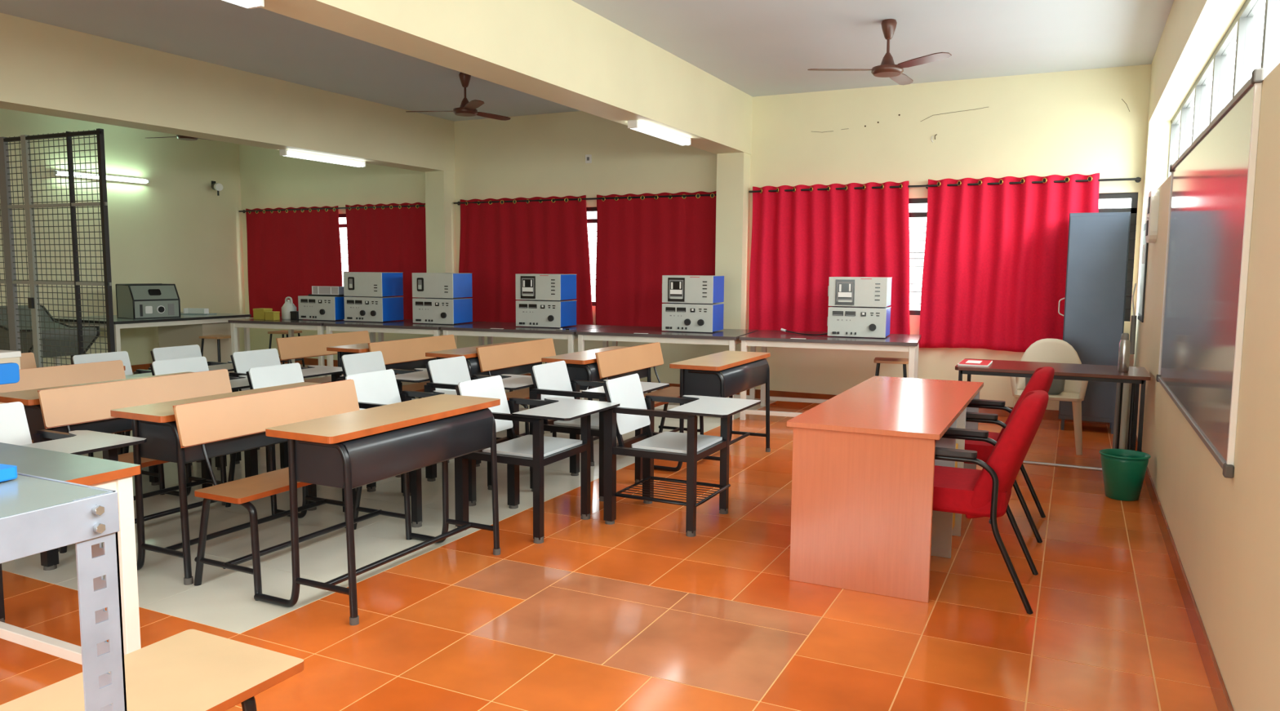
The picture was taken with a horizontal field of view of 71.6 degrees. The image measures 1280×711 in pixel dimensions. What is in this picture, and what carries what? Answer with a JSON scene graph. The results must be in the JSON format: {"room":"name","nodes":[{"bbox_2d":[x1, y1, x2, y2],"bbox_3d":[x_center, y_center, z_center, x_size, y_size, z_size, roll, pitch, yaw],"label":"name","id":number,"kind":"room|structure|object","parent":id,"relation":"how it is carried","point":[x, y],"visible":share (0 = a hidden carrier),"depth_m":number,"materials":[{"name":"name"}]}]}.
{"room":"science classroom","nodes":[
{"label":"science classroom","id":0,"kind":"room"},
{"bbox_2d":[0,108,244,367],"bbox_3d":[-8.634,-1.032,8.210,0.200,3.410,11.620,3,6,26],"label":"wall","id":1,"kind":"structure","parent":0,"point":[173,228],"depth_m":11.88,"materials":[{"name":"beige paint"}]},
{"bbox_2d":[53,171,149,183],"bbox_3d":[-6.875,-2.281,11.352,0.075,0.060,1.224,3,6,26],"label":"tube light","id":2,"kind":"object","parent":1,"relation":"attached to","point":[112,178],"visible":0.8,"depth_m":11.44,"materials":[{"name":"white"}]},
{"bbox_2d":[0,0,1173,121],"bbox_3d":[-3.205,-2.505,5.413,12.250,0.150,12.070,3,6,26],"label":"ceiling","id":3,"kind":"structure","parent":0,"point":[757,47],"depth_m":7.27,"materials":[{"name":"paint"}]},
{"bbox_2d":[405,71,510,120],"bbox_3d":[-1.698,-2.547,8.704,1.038,0.395,0.993,3,6,26],"label":"ceiling fan","id":4,"kind":"object","parent":3,"relation":"hanging from","point":[467,108],"visible":0.96,"depth_m":8.57,"materials":[{"name":"brown metal"}]},
{"bbox_2d":[807,18,951,84],"bbox_3d":[1.901,-2.333,6.803,1.047,0.395,0.963,3,6,26],"label":"ceiling fan","id":5,"kind":"object","parent":3,"relation":"hanging from","point":[887,68],"visible":1,"depth_m":6.65,"materials":[{"name":"brown metal"}]},
{"bbox_2d":[0,363,1217,710],"bbox_3d":[-3.229,0.923,5.754,12.250,0.120,12.070,3,6,26],"label":"floor","id":6,"kind":"structure","parent":0,"point":[636,612],"depth_m":3.81,"materials":[{"name":"orange tile"}]},
{"bbox_2d":[0,362,19,384],"bbox_3d":[-3.366,0.522,4.322,0.420,0.961,0.460,3,6,26],"label":"chair","id":7,"kind":"object","parent":6,"relation":"on","point":[9,372],"visible":0.48,"depth_m":4.35,"materials":[{"name":"blue plastic"}]},
{"bbox_2d":[0,305,99,358],"bbox_3d":[-6.631,-0.050,9.710,1.301,0.988,0.648,3,6,26],"label":"recliner","id":8,"kind":"object","parent":6,"relation":"on","point":[62,331],"visible":0.31,"depth_m":9.53,"materials":[{"name":"grey"}]},
{"bbox_2d":[0,128,115,368],"bbox_3d":[-5.891,-0.732,8.375,2.595,2.620,0.065,3,6,24],"label":"partition","id":9,"kind":"object","parent":6,"relation":"on","point":[11,282],"depth_m":8.15,"materials":[{"name":"black metal"}]},
{"bbox_2d":[0,472,127,710],"bbox_3d":[-1.076,0.762,1.125,0.568,1.145,0.556,3,6,26],"label":"metal table","id":10,"kind":"object","parent":6,"relation":"on","point":[38,514],"visible":1,"depth_m":1.18,"materials":[{"name":"metal"}]},
{"bbox_2d":[0,463,17,482],"bbox_3d":[-0.958,0.139,1.258,0.150,0.070,0.047,3,6,20],"label":"clamp","id":11,"kind":"object","parent":10,"relation":"on","point":[7,472],"visible":1,"depth_m":1.24,"materials":[{"name":"blue plastic"}]},
{"bbox_2d":[0,442,141,665],"bbox_3d":[-2.523,0.754,2.926,1.500,0.785,0.870,3,6,26],"label":"laboratory bench","id":12,"kind":"object","parent":6,"relation":"on","point":[104,473],"visible":0.56,"depth_m":2.95,"materials":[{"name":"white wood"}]},
{"bbox_2d":[19,352,125,457],"bbox_3d":[-4.064,0.461,5.568,1.031,0.830,1.150,3,6,26],"label":"desk","id":13,"kind":"object","parent":6,"relation":"on","point":[27,359],"visible":0.02,"depth_m":6.16,"materials":[{"name":"beige wood"}]},
{"bbox_2d":[0,350,21,369],"bbox_3d":[-3.938,0.050,5.287,0.250,0.135,0.330,3,6,20],"label":"carton","id":14,"kind":"object","parent":13,"relation":"on","point":[6,356],"visible":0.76,"depth_m":5.34,"materials":[{"name":"beige cardboard"}]},
{"bbox_2d":[0,401,146,622],"bbox_3d":[-2.638,0.651,3.826,0.786,0.811,0.595,3,6,26],"label":"chair","id":15,"kind":"object","parent":6,"relation":"on","point":[14,427],"visible":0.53,"depth_m":4.01,"materials":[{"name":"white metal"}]},
{"bbox_2d":[0,360,226,551],"bbox_3d":[-3.176,0.513,5.112,1.031,0.830,1.150,3,6,26],"label":"desk","id":16,"kind":"object","parent":6,"relation":"on","point":[31,380],"visible":0.22,"depth_m":5.28,"materials":[{"name":"brown wood"}]},
{"bbox_2d":[24,407,44,439],"bbox_3d":[-2.895,0.290,4.952,0.310,0.197,0.980,3,6,26],"label":"panel","id":17,"kind":"object","parent":16,"relation":"attached to","point":[33,415],"depth_m":4.49,"materials":[{"name":"grey metal"}]},
{"bbox_2d":[70,351,192,465],"bbox_3d":[-3.548,0.405,6.245,0.786,0.811,0.595,3,6,26],"label":"chair","id":18,"kind":"object","parent":6,"relation":"on","point":[123,356],"visible":0.13,"depth_m":6.38,"materials":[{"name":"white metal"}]},
{"bbox_2d":[0,629,303,710],"bbox_3d":[-1.335,1.045,1.835,0.440,0.441,1.260,3,6,26],"label":"bench","id":19,"kind":"object","parent":6,"relation":"on","point":[189,669],"visible":1,"depth_m":2.17,"materials":[{"name":"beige wood"}]},
{"bbox_2d":[53,311,251,366],"bbox_3d":[-6.078,-0.094,11.140,1.250,0.800,1.850,3,6,26],"label":"laboratory bench","id":20,"kind":"object","parent":6,"relation":"on","point":[184,319],"visible":0.4,"depth_m":10.61,"materials":[{"name":"white stone"}]},
{"bbox_2d":[115,283,180,319],"bbox_3d":[-5.974,-0.661,10.783,0.452,0.416,0.554,5,7,36],"label":"instrument","id":21,"kind":"object","parent":20,"relation":"on","point":[141,300],"visible":0.98,"depth_m":10.64,"materials":[{"name":"grey metal"}]},
{"bbox_2d":[37,368,346,585],"bbox_3d":[-2.283,0.564,4.664,1.031,0.830,1.150,3,6,26],"label":"desk","id":22,"kind":"object","parent":6,"relation":"on","point":[149,402],"visible":0.58,"depth_m":4.44,"materials":[{"name":"brown wood"}]},
{"bbox_2d":[137,420,177,462],"bbox_3d":[-2.002,0.341,4.504,0.310,0.197,0.980,3,6,26],"label":"panel","id":23,"kind":"object","parent":22,"relation":"attached to","point":[161,444],"depth_m":4.06,"materials":[{"name":"grey metal"}]},
{"bbox_2d":[158,322,239,374],"bbox_3d":[-5.796,-0.094,11.672,0.850,0.700,0.550,3,6,26],"label":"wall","id":24,"kind":"structure","parent":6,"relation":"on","point":[178,335],"depth_m":11.41,"materials":[{"name":"beige wood"}]},
{"bbox_2d":[148,344,259,462],"bbox_3d":[-3.301,0.350,6.812,0.786,0.811,0.595,3,6,26],"label":"chair","id":25,"kind":"object","parent":6,"relation":"on","point":[185,351],"visible":0.2,"depth_m":6.89,"materials":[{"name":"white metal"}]},
{"bbox_2d":[148,356,275,488],"bbox_3d":[-2.803,0.444,5.903,0.786,0.811,0.595,3,6,26],"label":"chair","id":26,"kind":"object","parent":6,"relation":"on","point":[197,364],"visible":0.21,"depth_m":5.95,"materials":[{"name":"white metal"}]},
{"bbox_2d":[199,334,231,362],"bbox_3d":[-5.172,0.048,10.901,0.356,0.582,0.356,3,6,20],"label":"stool","id":27,"kind":"object","parent":6,"relation":"on","point":[218,337],"visible":0.37,"depth_m":10.76,"materials":[{"name":"brown wood"}]},
{"bbox_2d":[228,348,342,468],"bbox_3d":[-2.566,0.382,6.542,0.786,0.811,0.595,3,6,26],"label":"chair","id":28,"kind":"object","parent":6,"relation":"on","point":[242,362],"visible":0.33,"depth_m":6.54,"materials":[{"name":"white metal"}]},
{"bbox_2d":[267,330,305,367],"bbox_3d":[-4.681,-0.030,11.715,0.356,0.582,0.356,2,6,15],"label":"stool","id":29,"kind":"object","parent":6,"relation":"on","point":[282,332],"visible":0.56,"depth_m":11.60,"materials":[{"name":"brown wood"}]},
{"bbox_2d":[227,316,375,377],"bbox_3d":[-4.053,-0.040,10.746,1.330,0.800,1.050,2,6,19],"label":"laboratory bench","id":30,"kind":"object","parent":6,"relation":"on","point":[304,324],"visible":0.25,"depth_m":10.31,"materials":[{"name":"grey laminate"}]},
{"bbox_2d":[281,296,296,319],"bbox_3d":[-4.224,-0.573,10.671,0.170,0.272,0.170,3,6,26],"label":"plastic jug","id":31,"kind":"object","parent":30,"relation":"on","point":[288,306],"visible":0.94,"depth_m":10.61,"materials":[{"name":"grey plastic"}]},
{"bbox_2d":[297,295,348,320],"bbox_3d":[-3.746,-0.575,10.619,0.550,0.277,0.422,3,6,22],"label":"control unit","id":32,"kind":"object","parent":30,"relation":"on","point":[310,308],"visible":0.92,"depth_m":10.44,"materials":[{"name":"white metal"}]},
{"bbox_2d":[308,285,343,296],"bbox_3d":[-3.685,-0.768,10.555,0.440,0.118,0.250,2,6,19],"label":"case","id":33,"kind":"object","parent":32,"relation":"on","point":[317,291],"visible":0.88,"depth_m":10.45,"materials":[{"name":"grey plastic"}]},
{"bbox_2d":[244,362,376,511],"bbox_3d":[-2.009,0.485,5.549,0.786,0.811,0.595,3,6,26],"label":"chair","id":34,"kind":"object","parent":6,"relation":"on","point":[291,373],"visible":0.16,"depth_m":5.58,"materials":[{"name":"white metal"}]},
{"bbox_2d":[173,379,500,625],"bbox_3d":[-1.386,0.614,4.226,1.031,0.830,1.150,3,6,26],"label":"desk","id":35,"kind":"object","parent":6,"relation":"on","point":[381,442],"visible":1,"depth_m":3.98,"materials":[{"name":"orange wood"}]},
{"bbox_2d":[294,440,344,488],"bbox_3d":[-1.105,0.391,4.065,0.310,0.197,0.980,3,6,26],"label":"panel","id":36,"kind":"object","parent":35,"relation":"attached to","point":[315,463],"depth_m":3.62,"materials":[{"name":"grey metal"}]},
{"bbox_2d":[275,330,435,398],"bbox_3d":[-2.420,0.245,7.859,1.031,0.830,1.150,3,6,26],"label":"desk","id":37,"kind":"object","parent":6,"relation":"on","point":[340,344],"visible":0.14,"depth_m":7.75,"materials":[{"name":"brown wood"}]},
{"bbox_2d":[337,351,469,477],"bbox_3d":[-1.715,0.403,6.392,0.786,0.811,0.595,3,6,26],"label":"chair","id":38,"kind":"object","parent":6,"relation":"on","point":[370,362],"visible":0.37,"depth_m":6.43,"materials":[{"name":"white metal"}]},
{"bbox_2d":[323,319,485,381],"bbox_3d":[-2.694,0.016,10.272,1.490,0.800,1.050,2,6,19],"label":"laboratory bench","id":39,"kind":"object","parent":6,"relation":"on","point":[406,326],"visible":0.28,"depth_m":9.87,"materials":[{"name":"grey laminate"}]},
{"bbox_2d":[343,296,404,321],"bbox_3d":[-3.129,-0.549,10.404,0.550,0.277,0.422,3,6,22],"label":"control unit","id":40,"kind":"object","parent":39,"relation":"on","point":[362,308],"visible":0.99,"depth_m":10.25,"materials":[{"name":"white metal"}]},
{"bbox_2d":[343,271,403,297],"bbox_3d":[-3.126,-0.835,10.381,0.552,0.277,0.411,3,6,22],"label":"module","id":41,"kind":"object","parent":40,"relation":"on","point":[376,284],"visible":1,"depth_m":10.22,"materials":[{"name":"white metal"}]},
{"bbox_2d":[412,297,472,324],"bbox_3d":[-2.255,-0.513,10.099,0.550,0.277,0.422,3,6,22],"label":"control unit","id":42,"kind":"object","parent":39,"relation":"on","point":[425,310],"visible":0.99,"depth_m":9.94,"materials":[{"name":"white metal"}]},
{"bbox_2d":[412,272,472,298],"bbox_3d":[-2.251,-0.799,10.076,0.552,0.277,0.411,3,6,22],"label":"module","id":43,"kind":"object","parent":42,"relation":"on","point":[424,285],"visible":1,"depth_m":9.91,"materials":[{"name":"white metal"}]},
{"bbox_2d":[342,368,476,527],"bbox_3d":[-1.301,0.522,5.224,0.786,0.811,0.595,3,6,26],"label":"chair","id":44,"kind":"object","parent":6,"relation":"on","point":[380,388],"visible":0.34,"depth_m":5.35,"materials":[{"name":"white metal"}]},
{"bbox_2d":[368,334,544,434],"bbox_3d":[-1.514,0.291,7.460,1.031,0.830,1.150,3,6,26],"label":"desk","id":45,"kind":"object","parent":6,"relation":"on","point":[440,347],"visible":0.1,"depth_m":7.38,"materials":[{"name":"brown wood"}]},
{"bbox_2d":[424,355,534,489],"bbox_3d":[-1.020,0.441,6.063,0.786,0.811,0.595,3,6,26],"label":"chair","id":46,"kind":"object","parent":6,"relation":"on","point":[445,374],"visible":0.4,"depth_m":6.07,"materials":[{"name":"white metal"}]},
{"bbox_2d":[440,321,608,353],"bbox_3d":[-1.235,0.077,9.763,1.550,0.800,1.050,2,6,19],"label":"laboratory bench","id":47,"kind":"object","parent":6,"relation":"on","point":[480,329],"visible":0.35,"depth_m":9.35,"materials":[{"name":"grey laminate"}]},
{"bbox_2d":[515,299,576,327],"bbox_3d":[-1.029,-0.462,9.671,0.550,0.277,0.422,3,6,22],"label":"control unit","id":48,"kind":"object","parent":47,"relation":"on","point":[529,313],"visible":0.99,"depth_m":9.51,"materials":[{"name":"white metal"}]},
{"bbox_2d":[515,273,576,300],"bbox_3d":[-1.026,-0.748,9.646,0.552,0.277,0.416,3,6,22],"label":"module","id":49,"kind":"object","parent":48,"relation":"on","point":[535,286],"visible":1,"depth_m":9.48,"materials":[{"name":"white metal"}]},
{"bbox_2d":[454,375,619,543],"bbox_3d":[-0.588,0.554,4.953,0.786,0.811,0.595,3,6,26],"label":"chair","id":50,"kind":"object","parent":6,"relation":"on","point":[516,450],"visible":0.86,"depth_m":4.90,"materials":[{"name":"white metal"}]},
{"bbox_2d":[475,337,651,466],"bbox_3d":[-0.577,0.331,7.124,1.031,0.830,1.150,3,6,26],"label":"desk","id":51,"kind":"object","parent":6,"relation":"on","point":[492,357],"visible":0.3,"depth_m":6.94,"materials":[{"name":"brown wood"}]},
{"bbox_2d":[566,366,587,390],"bbox_3d":[-0.296,0.109,6.964,0.310,0.197,0.980,3,6,26],"label":"panel","id":52,"kind":"object","parent":51,"relation":"attached to","point":[578,373],"depth_m":6.49,"materials":[{"name":"grey metal"}]},
{"bbox_2d":[529,360,669,501],"bbox_3d":[-0.280,0.472,5.801,0.786,0.811,0.595,3,6,26],"label":"chair","id":53,"kind":"object","parent":6,"relation":"on","point":[552,380],"visible":0.48,"depth_m":5.75,"materials":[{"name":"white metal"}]},
{"bbox_2d":[575,325,758,419],"bbox_3d":[0.300,0.141,9.227,1.660,0.800,1.050,2,6,19],"label":"laboratory bench","id":54,"kind":"object","parent":6,"relation":"on","point":[730,337],"visible":0.47,"depth_m":8.85,"materials":[{"name":"grey laminate"}]},
{"bbox_2d":[662,302,724,332],"bbox_3d":[0.539,-0.396,9.124,0.550,0.277,0.422,3,6,22],"label":"control unit","id":55,"kind":"object","parent":54,"relation":"on","point":[676,317],"visible":0.98,"depth_m":8.96,"materials":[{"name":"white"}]},
{"bbox_2d":[662,275,724,303],"bbox_3d":[0.541,-0.682,9.099,0.552,0.277,0.416,3,6,22],"label":"module","id":56,"kind":"object","parent":55,"relation":"on","point":[692,289],"visible":1,"depth_m":8.93,"materials":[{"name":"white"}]},
{"bbox_2d":[603,373,760,537],"bbox_3d":[0.225,0.546,5.088,0.786,0.811,0.595,3,6,26],"label":"chair","id":57,"kind":"object","parent":6,"relation":"on","point":[634,411],"visible":0.99,"depth_m":5.02,"materials":[{"name":"white laminate"}]},
{"bbox_2d":[595,342,770,471],"bbox_3d":[0.355,0.372,6.779,1.031,0.830,1.150,3,6,26],"label":"desk","id":58,"kind":"object","parent":6,"relation":"on","point":[741,371],"visible":0.62,"depth_m":6.59,"materials":[{"name":"brown wood"}]},
{"bbox_2d":[684,368,720,397],"bbox_3d":[0.636,0.150,6.619,0.310,0.197,0.980,3,6,26],"label":"panel","id":59,"kind":"object","parent":58,"relation":"attached to","point":[696,382],"depth_m":6.17,"materials":[{"name":"grey metal"}]},
{"bbox_2d":[738,329,921,420],"bbox_3d":[1.872,0.207,8.679,1.620,0.800,1.050,2,6,19],"label":"laboratory bench","id":60,"kind":"object","parent":6,"relation":"on","point":[765,339],"visible":0.73,"depth_m":8.34,"materials":[{"name":"grey laminate"}]},
{"bbox_2d":[826,306,890,337],"bbox_3d":[2.117,-0.331,8.574,0.550,0.277,0.422,3,6,22],"label":"control unit","id":61,"kind":"object","parent":60,"relation":"on","point":[842,321],"visible":0.97,"depth_m":8.40,"materials":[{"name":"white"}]},
{"bbox_2d":[827,276,891,307],"bbox_3d":[2.119,-0.617,8.549,0.552,0.277,0.416,3,6,22],"label":"module","id":62,"kind":"object","parent":61,"relation":"on","point":[851,291],"visible":1,"depth_m":8.37,"materials":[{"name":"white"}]},
{"bbox_2d":[786,375,983,603],"bbox_3d":[1.409,0.609,4.848,0.675,0.750,1.980,3,6,26],"label":"table","id":63,"kind":"object","parent":6,"relation":"on","point":[864,518],"visible":0.83,"depth_m":4.01,"materials":[{"name":"brown laminate"}]},
{"bbox_2d":[873,357,908,377],"bbox_3d":[2.437,0.327,8.623,0.356,0.582,0.356,2,6,17],"label":"stool","id":64,"kind":"object","parent":6,"relation":"on","point":[877,360],"visible":0.48,"depth_m":8.50,"materials":[{"name":"brown wood"}]},
{"bbox_2d":[933,390,1048,614],"bbox_3d":[1.492,0.603,4.101,0.681,0.921,0.596,3,6,26],"label":"armchair","id":65,"kind":"object","parent":6,"relation":"on","point":[987,491],"visible":0.8,"depth_m":3.84,"materials":[{"name":"red fabric"}]},
{"bbox_2d":[964,366,1054,542],"bbox_3d":[1.978,0.509,5.083,0.681,0.921,0.596,3,6,26],"label":"armchair","id":66,"kind":"object","parent":6,"relation":"on","point":[1042,379],"visible":0.38,"depth_m":4.84,"materials":[{"name":"red fabric"}]},
{"bbox_2d":[1009,338,1088,455],"bbox_3d":[3.355,0.316,7.285,0.580,0.882,0.502,3,6,26],"label":"plastic chair","id":67,"kind":"object","parent":6,"relation":"on","point":[1043,350],"visible":0.62,"depth_m":7.36,"materials":[{"name":"beige plastic"}]},
{"bbox_2d":[1025,377,1065,395],"bbox_3d":[3.315,0.182,7.257,0.297,0.258,0.184,3,6,26],"label":"backpack","id":68,"kind":"object","parent":67,"relation":"on","point":[1057,386],"visible":0.1,"depth_m":7.17,"materials":[{"name":"grey"}]},
{"bbox_2d":[955,358,1151,471],"bbox_3d":[2.983,0.456,6.496,1.240,0.750,0.680,3,6,26],"label":"side table","id":69,"kind":"object","parent":6,"relation":"on","point":[1137,375],"visible":0.58,"depth_m":6.27,"materials":[{"name":"brown laminate"}]},
{"bbox_2d":[957,359,992,367],"bbox_3d":[2.506,0.055,6.626,0.210,0.016,0.400,3,6,26],"label":"book","id":70,"kind":"object","parent":69,"relation":"on","point":[968,362],"visible":1,"depth_m":6.55,"materials":[{"name":"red paper"}]},
{"bbox_2d":[1117,333,1130,372],"bbox_3d":[3.360,-0.020,6.152,0.068,0.270,0.068,3,6,26],"label":"flask","id":71,"kind":"object","parent":69,"relation":"on","point":[1124,344],"visible":1,"depth_m":6.13,"materials":[{"name":"grey metal"}]},
{"bbox_2d":[1057,212,1130,434],"bbox_3d":[4.092,-0.300,8.064,0.531,1.960,0.370,3,6,26],"label":"tall cabinet","id":72,"kind":"object","parent":6,"relation":"on","point":[1097,255],"visible":0.92,"depth_m":7.87,"materials":[{"name":"grey metal"}]},
{"bbox_2d":[1112,382,1135,449],"bbox_3d":[3.651,0.477,6.687,0.128,0.688,0.230,4,7,31],"label":"charts","id":73,"kind":"object","parent":6,"relation":"on","point":[1125,392],"visible":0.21,"depth_m":6.66,"materials":[{"name":"grey paper"}]},
{"bbox_2d":[1098,448,1151,501],"bbox_3d":[3.099,0.769,5.685,0.292,0.290,0.292,3,6,26],"label":"bucket","id":74,"kind":"object","parent":6,"relation":"on","point":[1123,470],"visible":1,"depth_m":5.60,"materials":[{"name":"green plastic"}]},
{"bbox_2d":[239,64,1151,410],"bbox_3d":[-0.608,-1.239,10.868,12.250,3.410,0.250,3,6,26],"label":"wall","id":75,"kind":"structure","parent":0,"point":[1064,123],"depth_m":9.44,"materials":[{"name":"beige paint"}]},
{"bbox_2d":[0,13,454,172],"bbox_3d":[-5.116,-2.210,6.358,0.340,0.650,11.620,3,6,26],"label":"beam","id":76,"kind":"structure","parent":75,"relation":"attached to","point":[46,68],"depth_m":8.11,"materials":[{"name":"beige paint"}]},
{"bbox_2d":[222,0,264,8],"bbox_3d":[-2.019,-1.579,3.556,0.102,0.069,1.174,3,6,26],"label":"tube light","id":77,"kind":"object","parent":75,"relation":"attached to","point":[251,4],"visible":1,"depth_m":4.02,"materials":[{"name":"white"}]},
{"bbox_2d":[279,149,365,167],"bbox_3d":[-3.495,-2.183,9.837,0.102,0.069,1.174,3,6,26],"label":"tube light","id":78,"kind":"object","parent":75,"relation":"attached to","point":[287,153],"visible":1,"depth_m":9.75,"materials":[{"name":"white plastic"}]},
{"bbox_2d":[238,204,424,213],"bbox_3d":[-4.341,-2.063,12.457,3.635,0.050,0.066,3,6,26],"label":"curtain rod","id":79,"kind":"object","parent":75,"relation":"attached to","point":[243,211],"visible":0.63,"depth_m":12.41,"materials":[{"name":"black metal"}]},
{"bbox_2d":[245,205,342,317],"bbox_3d":[-5.015,-1.329,12.832,1.902,1.618,0.020,3,6,26],"label":"curtain","id":80,"kind":"object","parent":79,"relation":"hanging from","point":[290,252],"visible":0.91,"depth_m":12.85,"materials":[{"name":"red fabric"}]},
{"bbox_2d":[345,202,426,319],"bbox_3d":[-3.424,-1.245,12.053,1.496,1.628,0.022,3,6,26],"label":"curtain","id":81,"kind":"object","parent":79,"relation":"hanging from","point":[390,239],"visible":0.7,"depth_m":12.01,"materials":[{"name":"red fabric"}]},
{"bbox_2d":[425,170,457,348],"bbox_3d":[-2.600,-1.050,11.608,0.305,2.660,0.220,3,6,26],"label":"column","id":82,"kind":"structure","parent":75,"relation":"attached to","point":[440,208],"depth_m":11.45,"materials":[{"name":"beige paint"}]},
{"bbox_2d":[260,0,752,155],"bbox_3d":[-1.491,-2.023,4.585,0.340,0.620,11.620,3,6,26],"label":"beam","id":83,"kind":"structure","parent":75,"relation":"attached to","point":[563,52],"depth_m":6.13,"materials":[{"name":"beige paint"}]},
{"bbox_2d":[453,194,716,204],"bbox_3d":[-0.747,-1.884,10.698,3.685,0.050,0.066,3,6,26],"label":"curtain rod","id":84,"kind":"object","parent":75,"relation":"attached to","point":[691,195],"visible":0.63,"depth_m":10.59,"materials":[{"name":"black metal"}]},
{"bbox_2d":[458,195,593,324],"bbox_3d":[-1.472,-1.146,11.097,2.042,1.648,0.041,3,6,26],"label":"curtain","id":85,"kind":"object","parent":84,"relation":"hanging from","point":[500,241],"visible":0.75,"depth_m":11.11,"materials":[{"name":"red fabric"}]},
{"bbox_2d":[595,191,716,326],"bbox_3d":[0.173,-1.055,10.294,1.578,1.648,0.025,3,6,26],"label":"curtain","id":86,"kind":"object","parent":84,"relation":"hanging from","point":[642,240],"visible":0.88,"depth_m":10.35,"materials":[{"name":"red fabric"}]},
{"bbox_2d":[627,120,690,145],"bbox_3d":[0.193,-2.007,8.031,0.102,0.069,1.174,3,6,26],"label":"tube light","id":87,"kind":"object","parent":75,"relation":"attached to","point":[636,125],"visible":1,"depth_m":7.91,"materials":[{"name":"white plastic"}]},
{"bbox_2d":[279,356,1110,424],"bbox_3d":[-0.748,0.328,10.818,11.776,0.100,0.232,3,6,26],"label":"baseboard","id":88,"kind":"structure","parent":75,"relation":"attached to","point":[1050,415],"depth_m":9.68,"materials":[{"name":"tile"}]},
{"bbox_2d":[714,152,751,394],"bbox_3d":[1.018,-0.864,9.837,0.310,2.690,0.220,3,6,26],"label":"column","id":89,"kind":"structure","parent":75,"relation":"attached to","point":[733,169],"depth_m":9.70,"materials":[{"name":"beige paint"}]},
{"bbox_2d":[748,177,1141,192],"bbox_3d":[2.889,-1.700,8.902,3.745,0.050,0.096,3,6,26],"label":"curtain rod","id":90,"kind":"object","parent":75,"relation":"attached to","point":[1137,180],"visible":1,"depth_m":8.69,"materials":[{"name":"black metal"}]},
{"bbox_2d":[748,181,910,334],"bbox_3d":[1.990,-1.004,9.372,1.742,1.603,0.078,3,6,26],"label":"curtain","id":91,"kind":"object","parent":90,"relation":"hanging from","point":[801,240],"visible":0.82,"depth_m":9.41,"materials":[{"name":"red fabric"}]},
{"bbox_2d":[919,173,1099,351],"bbox_3d":[3.555,-0.882,8.610,1.573,1.693,0.084,3,6,26],"label":"curtain","id":92,"kind":"object","parent":90,"relation":"hanging from","point":[995,260],"visible":0.91,"depth_m":8.64,"materials":[{"name":"red fabric"}]},
{"bbox_2d":[908,192,1137,321],"bbox_3d":[3.020,-1.000,9.016,3.510,1.190,0.077,3,6,26],"label":"window","id":93,"kind":"structure","parent":75,"relation":"in","point":[1134,196],"depth_m":8.26,"materials":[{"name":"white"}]},
{"bbox_2d":[1132,0,1279,710],"bbox_3d":[2.111,-0.423,2.846,0.250,3.410,11.820,3,6,26],"label":"wall","id":94,"kind":"structure","parent":0,"point":[1225,531],"depth_m":2.92,"materials":[{"name":"beige paint"}]},
{"bbox_2d":[1129,283,1137,354],"bbox_3d":[4.339,-0.322,7.789,0.042,0.621,0.042,-2,6,-19],"label":"drain pipe","id":95,"kind":"object","parent":94,"relation":"attached to","point":[1133,321],"visible":0.95,"depth_m":7.79,"materials":[{"name":"grey"}]},
{"bbox_2d":[1137,222,1148,322],"bbox_3d":[4.247,-0.703,7.484,0.016,0.820,0.600,3,6,26],"label":"poster","id":96,"kind":"object","parent":94,"relation":"attached to","point":[1144,245],"visible":0.8,"depth_m":7.39,"materials":[{"name":"white plastic"}]},
{"bbox_2d":[1145,189,1159,243],"bbox_3d":[3.786,-1.027,6.562,0.066,0.380,0.320,3,6,26],"label":"box","id":97,"kind":"object","parent":94,"relation":"attached to","point":[1152,216],"visible":1,"depth_m":6.43,"materials":[{"name":"white"}]},
{"bbox_2d":[1167,103,1182,177],"bbox_3d":[4.508,-1.676,7.435,0.060,0.710,0.890,3,6,26],"label":"window","id":98,"kind":"structure","parent":94,"relation":"in","point":[1175,121],"depth_m":7.79,"materials":[{"name":"grey glass"}]},
{"bbox_2d":[1135,435,1233,710],"bbox_3d":[2.027,1.109,3.146,0.012,0.100,11.620,3,6,26],"label":"baseboard","id":99,"kind":"structure","parent":94,"relation":"attached to","point":[1221,698],"depth_m":3.61,"materials":[{"name":"tile"}]},
{"bbox_2d":[1177,81,1195,158],"bbox_3d":[4.102,-1.598,6.614,0.060,0.710,0.950,3,6,26],"label":"window","id":100,"kind":"structure","parent":94,"relation":"in","point":[1189,100],"depth_m":6.99,"materials":[{"name":"grey"}]},
{"bbox_2d":[1191,51,1214,142],"bbox_3d":[3.683,-1.516,5.765,0.060,0.710,0.950,3,6,26],"label":"window","id":101,"kind":"structure","parent":94,"relation":"in","point":[1202,80],"depth_m":6.14,"materials":[{"name":"grey glass"}]},
{"bbox_2d":[1155,67,1264,478],"bbox_3d":[2.612,-0.378,4.192,0.028,1.334,2.908,3,6,26],"label":"whiteboard","id":102,"kind":"object","parent":94,"relation":"attached to","point":[1211,191],"visible":1,"depth_m":3.56,"materials":[{"name":"grey"}]},
{"bbox_2d":[1209,12,1239,123],"bbox_3d":[3.275,-1.437,4.939,0.060,0.710,0.900,3,6,26],"label":"window","id":103,"kind":"structure","parent":94,"relation":"in","point":[1221,51],"depth_m":5.29,"materials":[{"name":"grey glass"}]},
{"bbox_2d":[1233,0,1266,97],"bbox_3d":[2.899,-1.364,4.180,0.060,0.710,0.800,3,6,26],"label":"window","id":104,"kind":"structure","parent":94,"relation":"in","point":[1246,13],"depth_m":4.49,"materials":[{"name":"grey"}]},
{"bbox_2d":[1262,0,1279,79],"bbox_3d":[2.546,-1.296,3.465,0.060,0.710,0.800,3,6,26],"label":"window","id":105,"kind":"structure","parent":94,"relation":"in","point":[1271,49],"depth_m":3.79,"materials":[{"name":"grey"}]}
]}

